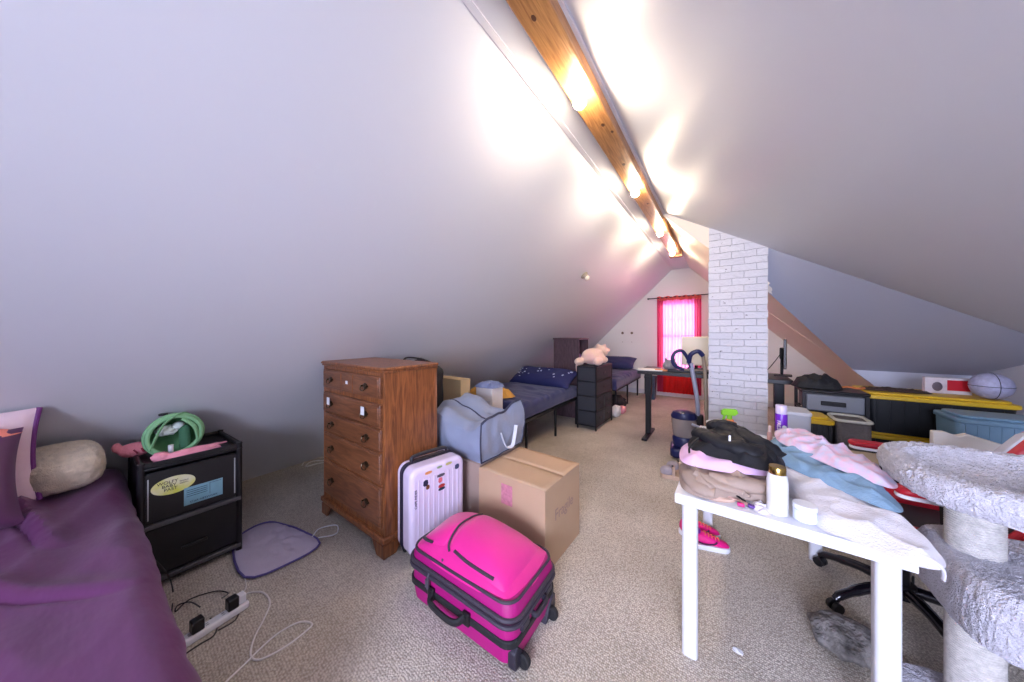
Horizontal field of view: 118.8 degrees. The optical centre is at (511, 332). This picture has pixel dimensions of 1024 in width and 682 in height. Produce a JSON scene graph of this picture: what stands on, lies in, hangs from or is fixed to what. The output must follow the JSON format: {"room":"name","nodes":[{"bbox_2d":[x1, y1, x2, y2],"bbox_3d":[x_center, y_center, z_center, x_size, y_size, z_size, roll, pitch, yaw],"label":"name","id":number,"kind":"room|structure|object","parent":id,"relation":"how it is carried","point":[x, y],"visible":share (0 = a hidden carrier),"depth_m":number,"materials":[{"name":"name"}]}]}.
{"room":"attic bedroom","nodes":[
{"label":"attic bedroom","id":0,"kind":"room"},
{"bbox_2d":[0,0,1023,481],"bbox_3d":[1.684,-0.043,2.167,8.330,2.987,10.080,0,0,35],"label":"ceiling","id":1,"kind":"structure","parent":0,"point":[206,205],"depth_m":1.45,"materials":[{"name":"white paint"}]},
{"bbox_2d":[462,0,673,269],"bbox_3d":[0.803,-1.447,2.768,0.042,0.016,10.070,0,0,35],"label":"trim","id":2,"kind":"structure","parent":1,"relation":"attached to","point":[470,4],"depth_m":1.82,"materials":[{"name":"white"}]},
{"bbox_2d":[558,0,667,221],"bbox_3d":[0.093,-1.433,1.169,0.060,0.032,6.630,0,0,35],"label":"trim","id":3,"kind":"structure","parent":1,"relation":"attached to","point":[562,3],"depth_m":1.73,"materials":[{"name":"white"}]},
{"bbox_2d":[465,0,688,268],"bbox_3d":[0.940,-1.477,2.680,0.403,0.060,10.080,0,0,35],"label":"ceiling","id":4,"kind":"structure","parent":0,"point":[498,13],"depth_m":1.84,"materials":[{"name":"white paint"}]},
{"bbox_2d":[506,0,682,258],"bbox_3d":[0.520,-1.382,1.889,0.190,0.130,8.300,0,0,35],"label":"ceiling beam","id":5,"kind":"structure","parent":4,"relation":"attached to","point":[544,22],"depth_m":1.67,"materials":[{"name":"brown wood"}]},
{"bbox_2d":[573,85,585,109],"bbox_3d":[0.375,-1.298,1.685,0.076,0.098,0.076,0,0,35],"label":"light bulb","id":6,"kind":"object","parent":5,"relation":"attached to","point":[579,101],"visible":1,"depth_m":1.66,"materials":[{"name":"white glass"}]},
{"bbox_2d":[573,85,585,96],"bbox_3d":[0.375,-1.332,1.685,0.076,0.030,0.076,0,0,35],"label":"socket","id":7,"kind":"object","parent":6,"relation":"attached to","point":[578,90],"depth_m":1.66,"materials":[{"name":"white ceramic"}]},
{"bbox_2d":[631,184,639,196],"bbox_3d":[1.131,-1.298,2.780,0.076,0.098,0.076,0,0,35],"label":"light bulb","id":8,"kind":"object","parent":5,"relation":"attached to","point":[635,192],"visible":1,"depth_m":2.76,"materials":[{"name":"white glass"}]},
{"bbox_2d":[161,391,1023,681],"bbox_3d":[1.741,1.500,2.127,8.350,0.100,10.280,0,0,35],"label":"floor","id":9,"kind":"structure","parent":0,"point":[617,589],"depth_m":1.64,"materials":[{"name":"carpet"}]},
{"bbox_2d":[0,469,201,681],"bbox_3d":[-2.015,1.102,0.708,2.192,0.697,1.548,0,0,35],"label":"bed","id":10,"kind":"object","parent":9,"relation":"on","point":[83,598],"visible":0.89,"depth_m":0.95,"materials":[{"name":"purple fabric"}]},
{"bbox_2d":[0,427,24,528],"bbox_3d":[-2.340,0.625,1.044,0.235,0.392,0.700,0,0,30],"label":"pillow","id":11,"kind":"object","parent":10,"relation":"on","point":[11,514],"visible":0.98,"depth_m":1.30,"materials":[{"name":"purple fabric"}]},
{"bbox_2d":[0,429,22,436],"bbox_3d":[-2.354,0.444,1.190,0.120,0.065,0.455,0,0,36],"label":"folded cloth","id":12,"kind":"object","parent":11,"relation":"on","point":[3,432],"visible":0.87,"depth_m":1.33,"materials":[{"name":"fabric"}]},
{"bbox_2d":[0,407,42,500],"bbox_3d":[-2.439,0.580,1.203,0.119,0.442,0.629,0,0,30],"label":"pillow","id":13,"kind":"object","parent":10,"relation":"on","point":[29,419],"visible":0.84,"depth_m":1.42,"materials":[{"name":"fabric"}]},
{"bbox_2d":[29,440,105,496],"bbox_3d":[-2.337,0.694,1.577,0.308,0.227,0.265,0,0,27],"label":"fluffy cushion","id":14,"kind":"object","parent":10,"relation":"on","point":[69,465],"visible":0.74,"depth_m":1.53,"materials":[{"name":"beige fur"}]},
{"bbox_2d":[155,559,173,611],"bbox_3d":[-1.795,1.281,1.597,0.053,0.365,0.288,0,0,-36],"label":"charging cable","id":15,"kind":"object","parent":9,"relation":"on","point":[157,562],"visible":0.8,"depth_m":1.57,"materials":[{"name":"black plastic"}]},
{"bbox_2d":[128,429,242,581],"bbox_3d":[-2.115,1.087,1.970,0.486,0.725,0.446,0,0,35],"label":"plastic drawer unit","id":16,"kind":"object","parent":9,"relation":"on","point":[188,507],"visible":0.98,"depth_m":1.83,"materials":[{"name":"black plastic"}]},
{"bbox_2d":[111,442,146,457],"bbox_3d":[-2.282,0.698,1.834,0.159,0.099,0.107,0,0,-27],"label":"plush toy","id":17,"kind":"object","parent":16,"relation":"on","point":[132,449],"visible":0.71,"depth_m":1.79,"materials":[{"name":"pink fabric"}]},
{"bbox_2d":[141,412,204,454],"bbox_3d":[-2.131,0.629,1.908,0.176,0.267,0.269,0,0,35],"label":"round basket","id":18,"kind":"object","parent":16,"relation":"on","point":[173,432],"visible":0.86,"depth_m":1.90,"materials":[{"name":"green fabric"}]},
{"bbox_2d":[132,431,242,471],"bbox_3d":[-2.115,0.752,1.970,0.486,0.045,0.446,0,0,35],"label":"tray","id":19,"kind":"object","parent":16,"relation":"on","point":[142,463],"depth_m":1.87,"materials":[{"name":"black plastic"}]},
{"bbox_2d":[150,441,226,461],"bbox_3d":[-1.970,0.723,1.875,0.100,0.058,0.346,0,0,27],"label":"doll","id":20,"kind":"object","parent":16,"relation":"on","point":[159,456],"visible":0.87,"depth_m":1.82,"materials":[{"name":"pink fabric"}]},
{"bbox_2d":[174,590,228,611],"bbox_3d":[-1.635,1.414,1.619,0.268,0.074,0.150,0,0,15],"label":"charging cable","id":21,"kind":"object","parent":9,"relation":"on","point":[187,601],"visible":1,"depth_m":1.61,"materials":[{"name":"black plastic"}]},
{"bbox_2d":[187,617,217,652],"bbox_3d":[-1.457,1.434,1.444,0.069,0.033,0.154,0,0,-12],"label":"charging cable","id":22,"kind":"object","parent":9,"relation":"on","point":[210,617],"visible":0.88,"depth_m":1.42,"materials":[{"name":"black plastic"}]},
{"bbox_2d":[184,599,248,647],"bbox_3d":[-1.465,1.430,1.503,0.052,0.040,0.250,0,0,28],"label":"power strip","id":23,"kind":"object","parent":9,"relation":"on","point":[218,620],"visible":0.66,"depth_m":1.49,"materials":[{"name":"white plastic"}]},
{"bbox_2d":[189,614,204,634],"bbox_3d":[-1.498,1.391,1.440,0.044,0.067,0.044,0,0,28],"label":"charger","id":24,"kind":"object","parent":23,"relation":"on","point":[196,624],"visible":1,"depth_m":1.43,"materials":[{"name":"black plastic"}]},
{"bbox_2d":[225,593,238,611],"bbox_3d":[-1.437,1.391,1.556,0.044,0.067,0.044,0,0,28],"label":"charger","id":25,"kind":"object","parent":23,"relation":"on","point":[232,602],"visible":1,"depth_m":1.54,"materials":[{"name":"black plastic"}]},
{"bbox_2d":[237,591,245,604],"bbox_3d":[-1.424,1.391,1.590,0.040,0.045,0.036,0,0,29],"label":"charger","id":26,"kind":"object","parent":23,"relation":"on","point":[242,595],"visible":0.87,"depth_m":1.58,"materials":[{"name":"white plastic"}]},
{"bbox_2d":[225,591,312,681],"bbox_3d":[-1.294,1.445,1.491,0.529,0.008,0.372,0,0,35],"label":"lead","id":27,"kind":"object","parent":9,"relation":"on","point":[264,593],"visible":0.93,"depth_m":1.43,"materials":[{"name":"white"}]},
{"bbox_2d":[232,521,338,578],"bbox_3d":[-1.609,1.433,2.135,0.655,0.026,0.563,0,0,35],"label":"pad","id":28,"kind":"object","parent":9,"relation":"on","point":[268,547],"visible":0.97,"depth_m":2.02,"materials":[{"name":"grey"}]},
{"bbox_2d":[301,457,323,466],"bbox_3d":[-2.205,1.443,3.412,0.273,0.012,0.216,0,0,-33],"label":"coiled cable","id":29,"kind":"object","parent":9,"relation":"on","point":[317,457],"visible":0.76,"depth_m":3.36,"materials":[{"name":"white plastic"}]},
{"bbox_2d":[321,357,438,559],"bbox_3d":[-1.058,0.836,2.354,0.910,1.228,0.482,0,0,36],"label":"dresser","id":30,"kind":"object","parent":9,"relation":"on","point":[379,413],"visible":0.98,"depth_m":2.11,"materials":[{"name":"brown wood"}]},
{"bbox_2d":[403,357,443,407],"bbox_3d":[-0.858,0.834,2.839,0.490,1.232,0.283,0,0,35],"label":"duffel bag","id":31,"kind":"object","parent":9,"relation":"on","point":[440,372],"visible":0.12,"depth_m":2.73,"materials":[{"name":"black fabric"}]},
{"bbox_2d":[398,446,462,554],"bbox_3d":[-0.547,1.125,2.061,0.408,0.650,0.210,0,0,-44],"label":"suitcase","id":32,"kind":"object","parent":9,"relation":"on","point":[430,486],"visible":0.73,"depth_m":1.95,"materials":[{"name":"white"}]},
{"bbox_2d":[443,375,469,400],"bbox_3d":[-0.692,0.968,3.363,0.484,0.964,0.154,0,0,35],"label":"cardboard box","id":33,"kind":"object","parent":9,"relation":"on","point":[453,387],"visible":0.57,"depth_m":3.24,"materials":[{"name":"beige cardboard"}]},
{"bbox_2d":[437,446,514,513],"bbox_3d":[-0.319,1.198,2.522,0.534,0.504,0.464,0,0,35],"label":"cardboard box","id":34,"kind":"object","parent":9,"relation":"on","point":[470,468],"visible":0.13,"depth_m":2.24,"materials":[{"name":"beige cardboard"}]},
{"bbox_2d":[437,393,524,463],"bbox_3d":[-0.312,0.752,2.560,0.728,0.385,0.618,0,0,35],"label":"bag","id":35,"kind":"object","parent":34,"relation":"on","point":[477,431],"visible":0.94,"depth_m":2.37,"materials":[{"name":"blue fabric"}]},
{"bbox_2d":[410,512,558,671],"bbox_3d":[-0.166,1.240,1.601,0.746,0.421,0.492,0,0,35],"label":"suitcase","id":36,"kind":"object","parent":9,"relation":"on","point":[485,579],"visible":1,"depth_m":1.45,"materials":[{"name":"pink plastic"}]},
{"bbox_2d":[476,387,502,408],"bbox_3d":[-0.257,1.030,3.457,0.230,0.840,0.202,0,0,35],"label":"box","id":37,"kind":"object","parent":9,"relation":"on","point":[493,397],"visible":0.18,"depth_m":3.38,"materials":[{"name":"white cardboard"}]},
{"bbox_2d":[475,380,503,388],"bbox_3d":[-0.254,0.574,3.456,0.299,0.067,0.275,0,0,35],"label":"folded cloth","id":38,"kind":"object","parent":37,"relation":"on","point":[490,384],"visible":1,"depth_m":3.38,"materials":[{"name":"blue fabric"}]},
{"bbox_2d":[479,447,579,564],"bbox_3d":[0.128,1.193,2.157,0.537,0.514,0.491,0,0,37],"label":"cardboard box","id":39,"kind":"object","parent":9,"relation":"on","point":[535,494],"visible":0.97,"depth_m":1.99,"materials":[{"name":"brown cardboard"}]},
{"bbox_2d":[502,382,576,448],"bbox_3d":[0.132,1.129,4.494,1.167,0.643,1.667,0,0,35],"label":"bed","id":40,"kind":"object","parent":9,"relation":"on","point":[538,400],"visible":0.48,"depth_m":4.16,"materials":[{"name":"blue fabric"}]},
{"bbox_2d":[470,387,514,397],"bbox_3d":[-0.278,0.739,3.975,0.702,0.132,0.309,0,0,35],"label":"bag","id":41,"kind":"object","parent":40,"relation":"on","point":[507,393],"visible":0.22,"depth_m":3.83,"materials":[{"name":"orange fabric"}]},
{"bbox_2d":[510,366,576,388],"bbox_3d":[0.500,0.716,4.915,1.120,0.319,0.381,0,0,39],"label":"pillow","id":42,"kind":"object","parent":40,"relation":"on","point":[544,376],"visible":0.91,"depth_m":4.75,"materials":[{"name":"blue fabric"}]},
{"bbox_2d":[517,368,572,376],"bbox_3d":[0.489,0.638,4.836,0.965,0.140,0.218,0,0,36],"label":"print","id":43,"kind":"object","parent":42,"relation":"attached to","point":[523,372],"depth_m":4.81,"materials":[{"name":"blue fabric"}]},
{"bbox_2d":[553,338,588,417],"bbox_3d":[1.060,0.770,5.428,0.490,1.360,0.470,0,0,35],"label":"bookcase","id":44,"kind":"object","parent":9,"relation":"on","point":[566,350],"visible":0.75,"depth_m":5.25,"materials":[{"name":"brown wood"}]},
{"bbox_2d":[577,363,611,430],"bbox_3d":[1.331,0.974,4.840,0.311,0.952,0.718,0,0,36],"label":"tower","id":45,"kind":"object","parent":9,"relation":"on","point":[594,382],"visible":0.98,"depth_m":4.59,"materials":[{"name":"black fabric"}]},
{"bbox_2d":[574,344,609,371],"bbox_3d":[1.244,0.419,4.758,0.473,0.478,0.682,0,0,35],"label":"plush toy","id":46,"kind":"object","parent":45,"relation":"on","point":[593,356],"visible":0.96,"depth_m":4.60,"materials":[{"name":"fabric"}]},
{"bbox_2d":[612,405,620,416],"bbox_3d":[1.798,1.344,5.246,0.189,0.217,0.241,0,0,35],"label":"plush toy","id":47,"kind":"object","parent":9,"relation":"on","point":[616,410],"visible":0.88,"depth_m":5.17,"materials":[{"name":"white fabric"}]},
{"bbox_2d":[612,394,626,406],"bbox_3d":[1.978,1.318,5.798,0.410,0.278,0.516,0,0,35],"label":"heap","id":48,"kind":"object","parent":9,"relation":"on","point":[620,400],"visible":0.45,"depth_m":5.60,"materials":[{"name":"black fabric"}]},
{"bbox_2d":[612,369,640,404],"bbox_3d":[1.950,1.139,6.610,1.217,0.622,2.018,0,0,35],"label":"bed","id":49,"kind":"object","parent":9,"relation":"on","point":[621,378],"visible":0.24,"depth_m":6.16,"materials":[{"name":"blue fabric"}]},
{"bbox_2d":[605,356,636,368],"bbox_3d":[2.389,0.692,7.159,1.000,0.290,0.372,0,0,35],"label":"pillow","id":50,"kind":"object","parent":49,"relation":"on","point":[618,362],"visible":0.61,"depth_m":6.96,"materials":[{"name":"blue fabric"}]},
{"bbox_2d":[651,375,656,399],"bbox_3d":[3.064,1.200,6.694,0.233,0.500,0.233,0,0,35],"label":"bin","id":51,"kind":"object","parent":9,"relation":"on","point":[654,378],"visible":0.44,"depth_m":6.58,"materials":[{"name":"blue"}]},
{"bbox_2d":[660,465,678,480],"bbox_3d":[1.644,1.388,3.021,0.305,0.124,0.130,0,0,25],"label":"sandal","id":52,"kind":"object","parent":9,"relation":"on","point":[666,472],"visible":0.57,"depth_m":3.01,"materials":[{"name":"beige"}]},
{"bbox_2d":[666,460,680,472],"bbox_3d":[1.770,1.388,3.152,0.305,0.124,0.130,0,0,13],"label":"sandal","id":53,"kind":"object","parent":9,"relation":"on","point":[669,463],"visible":0.27,"depth_m":3.14,"materials":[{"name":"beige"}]},
{"bbox_2d":[670,349,707,458],"bbox_3d":[2.042,0.813,3.479,0.397,1.253,0.466,0,0,29],"label":"vacuum cleaner","id":54,"kind":"object","parent":9,"relation":"on","point":[684,422],"visible":0.72,"depth_m":3.50,"materials":[{"name":"blue plastic"}]},
{"bbox_2d":[678,519,720,538],"bbox_3d":[1.341,1.392,2.173,0.270,0.116,0.095,0,0,11],"label":"sneaker","id":55,"kind":"object","parent":9,"relation":"on","point":[702,526],"visible":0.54,"depth_m":2.15,"materials":[{"name":"pink fabric"}]},
{"bbox_2d":[698,527,729,553],"bbox_3d":[1.320,1.392,2.054,0.270,0.116,0.095,0,0,17],"label":"sneaker","id":56,"kind":"object","parent":9,"relation":"on","point":[706,541],"visible":0.77,"depth_m":2.02,"materials":[{"name":"pink fabric"}]},
{"bbox_2d":[637,366,792,440],"bbox_3d":[2.512,0.977,3.904,1.560,0.946,0.650,0,0,35],"label":"desk","id":57,"kind":"object","parent":9,"relation":"on","point":[778,382],"visible":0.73,"depth_m":3.91,"materials":[{"name":"black metal"}]},
{"bbox_2d":[638,368,662,370],"bbox_3d":[1.880,0.497,4.133,0.300,0.012,0.210,0,0,23],"label":"paper sheets","id":58,"kind":"object","parent":57,"relation":"on","point":[644,369],"visible":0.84,"depth_m":4.08,"materials":[{"name":"white paper"}]},
{"bbox_2d":[663,358,677,370],"bbox_3d":[2.106,0.421,4.038,0.175,0.171,0.175,0,0,-10],"label":"plush toy","id":59,"kind":"object","parent":57,"relation":"on","point":[667,364],"visible":0.7,"depth_m":3.99,"materials":[{"name":"grey fabric"}]},
{"bbox_2d":[668,369,708,373],"bbox_3d":[2.296,0.488,3.908,0.480,0.030,0.240,0,0,35],"label":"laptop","id":60,"kind":"object","parent":57,"relation":"on","point":[699,371],"visible":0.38,"depth_m":3.85,"materials":[{"name":"black plastic"}]},
{"bbox_2d":[682,337,708,368],"bbox_3d":[2.584,0.277,4.255,0.340,0.454,0.140,0,0,35],"label":"computer monitor","id":61,"kind":"object","parent":57,"relation":"on","point":[689,344],"visible":0.64,"depth_m":4.20,"materials":[{"name":"beige plastic"}]},
{"bbox_2d":[774,339,791,376],"bbox_3d":[3.193,0.289,3.571,0.160,0.430,0.520,0,0,43],"label":"monitor","id":62,"kind":"object","parent":57,"relation":"on","point":[782,351],"visible":1,"depth_m":3.50,"materials":[{"name":"black plastic"}]},
{"bbox_2d":[708,228,767,435],"bbox_3d":[2.474,0.133,3.344,0.514,2.634,0.285,0,0,35],"label":"chimney","id":63,"kind":"object","parent":9,"relation":"on","point":[737,267],"visible":0.78,"depth_m":3.22,"materials":[{"name":"white brick"}]},
{"bbox_2d":[675,425,918,681],"bbox_3d":[1.378,1.085,1.661,0.690,0.730,1.240,0,0,36],"label":"table","id":64,"kind":"object","parent":9,"relation":"on","point":[886,572],"visible":0.5,"depth_m":1.11,"materials":[{"name":"white paint"}]},
{"bbox_2d":[679,463,766,503],"bbox_3d":[1.027,0.666,1.432,0.418,0.110,0.427,0,0,30],"label":"trousers","id":65,"kind":"object","parent":64,"relation":"on","point":[699,482],"visible":0.49,"depth_m":1.32,"materials":[{"name":"beige fabric"}]},
{"bbox_2d":[679,443,767,475],"bbox_3d":[1.058,0.609,1.512,0.399,0.056,0.347,0,0,35],"label":"shirt","id":66,"kind":"object","parent":65,"relation":"on","point":[699,459],"visible":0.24,"depth_m":1.42,"materials":[{"name":"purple fabric"}]},
{"bbox_2d":[688,419,786,470],"bbox_3d":[1.165,0.562,1.584,0.406,0.170,0.506,0,0,43],"label":"jacket","id":67,"kind":"object","parent":66,"relation":"on","point":[720,439],"visible":0.97,"depth_m":1.45,"materials":[{"name":"black fabric"}]},
{"bbox_2d":[706,419,738,428],"bbox_3d":[1.162,0.524,1.665,0.162,0.094,0.120,0,0,35],"label":"hood","id":68,"kind":"object","parent":67,"relation":"attached to","point":[720,424],"depth_m":1.64,"materials":[{"name":"black fabric"}]},
{"bbox_2d":[710,497,735,502],"bbox_3d":[0.901,0.714,1.340,0.121,0.011,0.133,0,0,-22],"label":"receipt","id":69,"kind":"object","parent":64,"relation":"on","point":[719,499],"visible":0.31,"depth_m":1.30,"materials":[{"name":"white paper"}]},
{"bbox_2d":[721,408,737,422],"bbox_3d":[1.557,0.631,2.169,0.099,0.175,0.050,0,0,17],"label":"spray bottle","id":70,"kind":"object","parent":64,"relation":"on","point":[729,412],"visible":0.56,"depth_m":2.16,"materials":[{"name":"green plastic"}]},
{"bbox_2d":[736,495,754,508],"bbox_3d":[0.982,0.711,1.292,0.064,0.014,0.109,0,0,20],"label":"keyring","id":71,"kind":"object","parent":64,"relation":"on","point":[740,504],"visible":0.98,"depth_m":1.25,"materials":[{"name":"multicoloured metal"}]},
{"bbox_2d":[752,500,770,515],"bbox_3d":[1.023,0.709,1.241,0.068,0.020,0.120,0,0,35],"label":"tissue","id":72,"kind":"object","parent":64,"relation":"on","point":[760,507],"visible":0.91,"depth_m":1.22,"materials":[{"name":"white paper"}]},
{"bbox_2d":[767,425,771,440],"bbox_3d":[1.706,0.665,2.006,0.028,0.107,0.028,0,0,35],"label":"bottle","id":73,"kind":"object","parent":64,"relation":"on","point":[769,433],"visible":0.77,"depth_m":2.00,"materials":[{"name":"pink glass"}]},
{"bbox_2d":[766,463,788,516],"bbox_3d":[1.061,0.625,1.212,0.068,0.187,0.068,0,0,35],"label":"bottle","id":74,"kind":"object","parent":64,"relation":"on","point":[777,485],"visible":1,"depth_m":1.19,"materials":[{"name":"white plastic"}]},
{"bbox_2d":[775,404,787,430],"bbox_3d":[1.793,0.599,2.017,0.064,0.240,0.068,0,0,35],"label":"spray can","id":75,"kind":"object","parent":64,"relation":"on","point":[781,417],"visible":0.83,"depth_m":2.00,"materials":[{"name":"purple metal"}]},
{"bbox_2d":[792,499,817,524],"bbox_3d":[1.127,0.688,1.166,0.072,0.062,0.072,0,0,35],"label":"jar","id":76,"kind":"object","parent":64,"relation":"on","point":[806,512],"visible":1,"depth_m":1.15,"materials":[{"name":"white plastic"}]},
{"bbox_2d":[785,466,945,569],"bbox_3d":[1.460,0.688,1.448,0.317,0.063,1.116,0,0,27],"label":"cloth","id":77,"kind":"object","parent":64,"relation":"on","point":[888,533],"visible":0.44,"depth_m":1.08,"materials":[{"name":"white fabric"}]},
{"bbox_2d":[771,437,902,512],"bbox_3d":[1.509,0.638,1.519,0.264,0.062,0.802,0,0,11],"label":"jeans","id":78,"kind":"object","parent":77,"relation":"on","point":[853,484],"visible":0.67,"depth_m":1.32,"materials":[{"name":"blue fabric"}]},
{"bbox_2d":[774,428,897,488],"bbox_3d":[1.611,0.587,1.578,0.232,0.074,0.754,0,0,13],"label":"floral blanket","id":79,"kind":"object","parent":78,"relation":"on","point":[838,456],"visible":1,"depth_m":1.47,"materials":[{"name":"pink fabric"}]},
{"bbox_2d":[920,553,946,581],"bbox_3d":[1.299,0.719,0.936,0.027,0.062,0.051,0,0,-42],"label":"cloth tail","id":80,"kind":"object","parent":77,"relation":"hanging from","point":[943,571],"visible":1,"depth_m":0.92,"materials":[{"name":"white fabric"}]},
{"bbox_2d":[787,406,811,431],"bbox_3d":[2.254,1.030,2.430,0.190,0.840,0.240,0,0,35],"label":"clear bin","id":81,"kind":"object","parent":9,"relation":"on","point":[798,417],"visible":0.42,"depth_m":2.33,"materials":[{"name":"grey plastic"}]},
{"bbox_2d":[787,414,810,431],"bbox_3d":[2.254,1.040,2.430,0.180,0.820,0.230,0,0,35],"label":"tub","id":82,"kind":"object","parent":81,"relation":"in","point":[802,421],"depth_m":2.32,"materials":[{"name":"grey plastic"}]},
{"bbox_2d":[810,411,834,443],"bbox_3d":[2.561,1.075,2.655,0.330,0.750,0.300,0,0,35],"label":"storage tote","id":83,"kind":"object","parent":9,"relation":"on","point":[821,424],"visible":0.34,"depth_m":2.49,"materials":[{"name":"black plastic"}]},
{"bbox_2d":[811,424,832,443],"bbox_3d":[2.561,1.100,2.655,0.317,0.700,0.285,0,0,35],"label":"tub","id":84,"kind":"object","parent":83,"relation":"in","point":[826,430],"depth_m":2.48,"materials":[{"name":"black plastic"}]},
{"bbox_2d":[794,386,870,419],"bbox_3d":[3.007,0.968,2.879,0.440,0.885,0.405,0,0,35],"label":"storage bin","id":85,"kind":"object","parent":9,"relation":"on","point":[847,400],"visible":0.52,"depth_m":2.73,"materials":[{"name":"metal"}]},
{"bbox_2d":[791,373,842,389],"bbox_3d":[2.954,0.455,2.945,0.364,0.136,0.280,0,0,35],"label":"heap","id":86,"kind":"object","parent":85,"relation":"on","point":[813,380],"visible":1,"depth_m":2.88,"materials":[{"name":"black fabric"}]},
{"bbox_2d":[796,387,870,396],"bbox_3d":[3.009,0.537,2.881,0.440,0.025,0.400,0,0,35],"label":"tray","id":87,"kind":"object","parent":85,"relation":"on","point":[846,392],"depth_m":2.75,"materials":[{"name":"black plastic"}]},
{"bbox_2d":[807,609,870,669],"bbox_3d":[1.529,1.379,1.356,0.283,0.150,0.250,0,0,35],"label":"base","id":88,"kind":"object","parent":9,"relation":"on","point":[847,638],"visible":0.7,"depth_m":1.34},
{"bbox_2d":[827,413,873,452],"bbox_3d":[2.799,1.074,2.515,0.229,0.752,0.274,0,0,35],"label":"storage tote","id":89,"kind":"object","parent":9,"relation":"on","point":[847,426],"visible":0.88,"depth_m":2.44,"materials":[{"name":"grey"}]},
{"bbox_2d":[851,450,894,479],"bbox_3d":[2.503,1.150,1.990,0.620,0.601,0.360,0,0,26],"label":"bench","id":90,"kind":"object","parent":9,"relation":"on","point":[872,457],"visible":0.02,"depth_m":2.10,"materials":[{"name":"beige wood"}]},
{"bbox_2d":[872,431,929,482],"bbox_3d":[3.669,1.170,2.729,0.800,0.560,0.500,0,0,35],"label":"storage tote","id":91,"kind":"object","parent":9,"relation":"on","point":[876,436],"visible":0.04,"depth_m":2.66,"materials":[{"name":"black plastic"}]},
{"bbox_2d":[852,385,1021,437],"bbox_3d":[3.677,0.712,2.723,0.820,0.355,0.520,0,0,35],"label":"storage tote","id":92,"kind":"object","parent":91,"relation":"on","point":[909,414],"visible":0.63,"depth_m":2.59,"materials":[{"name":"black plastic"}]},
{"bbox_2d":[859,386,931,393],"bbox_3d":[3.498,0.515,2.780,0.450,0.033,0.171,0,0,35],"label":"heap","id":93,"kind":"object","parent":92,"relation":"on","point":[886,389],"visible":0.94,"depth_m":2.74,"materials":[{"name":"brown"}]},
{"bbox_2d":[864,398,1016,437],"bbox_3d":[3.677,0.737,2.723,0.787,0.305,0.494,0,0,35],"label":"tub","id":94,"kind":"object","parent":92,"relation":"in","point":[900,416],"depth_m":2.60,"materials":[{"name":"black plastic"}]},
{"bbox_2d":[922,376,971,394],"bbox_3d":[3.816,0.462,2.660,0.260,0.140,0.046,0,0,30],"label":"package","id":95,"kind":"object","parent":92,"relation":"on","point":[944,385],"visible":0.92,"depth_m":2.65,"materials":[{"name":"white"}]},
{"bbox_2d":[967,373,1015,399],"bbox_3d":[3.859,0.427,2.440,0.215,0.215,0.215,0,0,35],"label":"ball","id":96,"kind":"object","parent":92,"relation":"on","point":[992,386],"visible":1,"depth_m":2.39,"materials":[{"name":"silver rubber"}]},
{"bbox_2d":[813,432,1023,636],"bbox_3d":[2.150,0.931,1.471,0.940,1.038,0.701,0,0,38],"label":"gaming chair","id":97,"kind":"object","parent":9,"relation":"on","point":[918,511],"visible":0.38,"depth_m":1.55,"materials":[{"name":"black plastic"}]},
{"bbox_2d":[876,441,1023,681],"bbox_3d":[1.750,0.957,0.961,0.747,0.999,0.615,0,0,35],"label":"cat tree","id":98,"kind":"object","parent":9,"relation":"on","point":[980,493],"visible":0.98,"depth_m":1.05,"materials":[{"name":"fur"}]},
{"bbox_2d":[933,408,1023,443],"bbox_3d":[3.536,1.025,2.201,0.500,0.850,0.340,0,0,35],"label":"storage tote","id":99,"kind":"object","parent":9,"relation":"on","point":[991,426],"visible":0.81,"depth_m":2.17,"materials":[{"name":"blue plastic"}]},
{"bbox_3d":[3.072,1.140,1.987,0.500,0.620,0.300,0,0,35],"label":"box","id":100,"kind":"object","parent":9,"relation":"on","visible":0},
{"bbox_2d":[930,430,1001,450],"bbox_3d":[3.033,0.745,1.947,0.420,0.170,0.050,0,0,35],"label":"foam offcut","id":101,"kind":"object","parent":100,"relation":"on","point":[940,437],"visible":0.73,"depth_m":1.98,"materials":[{"name":"white"}]},
{"bbox_2d":[593,268,841,403],"bbox_3d":[4.617,-0.200,6.339,8.400,3.300,0.120,0,0,35],"label":"wall","id":102,"kind":"structure","parent":0,"point":[641,320],"depth_m":7.03,"materials":[{"name":"white paint"}]},
{"bbox_2d":[647,294,707,395],"bbox_3d":[3.740,0.250,6.793,1.300,2.200,0.129,0,0,35],"label":"curtain","id":103,"kind":"object","parent":102,"relation":"hanging from","point":[679,318],"visible":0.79,"depth_m":6.79,"materials":[{"name":"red fabric"}]},
{"bbox_2d":[618,387,801,406],"bbox_3d":[3.837,1.395,6.793,5.800,0.110,0.020,0,0,35],"label":"baseboard","id":104,"kind":"structure","parent":102,"relation":"attached to","point":[770,403],"depth_m":6.88,"materials":[{"name":"white"}]},
{"bbox_2d":[667,219,872,385],"bbox_3d":[4.078,-0.016,4.379,2.892,2.932,3.720,0,0,35],"label":"wall","id":105,"kind":"structure","parent":0,"point":[696,255],"depth_m":4.25,"materials":[{"name":"beige paint"}]},
{"bbox_2d":[663,214,1023,375],"bbox_3d":[3.241,-0.525,3.374,2.697,1.925,1.165,0,0,35],"label":"wall","id":106,"kind":"structure","parent":0,"point":[870,326],"depth_m":2.96,"materials":[{"name":"grey paint"}]},
{"bbox_2d":[851,369,971,389],"bbox_3d":[4.351,0.852,3.339,0.830,0.844,0.060,0,0,35],"label":"wall","id":107,"kind":"structure","parent":0,"point":[876,378],"depth_m":3.36,"materials":[{"name":"grey paint"}]},
{"bbox_2d":[972,365,1023,414],"bbox_3d":[4.373,0.791,2.596,0.050,1.318,1.160,0,0,35],"label":"wall","id":108,"kind":"structure","parent":0,"point":[1016,374],"depth_m":2.61,"materials":[{"name":"grey paint"}]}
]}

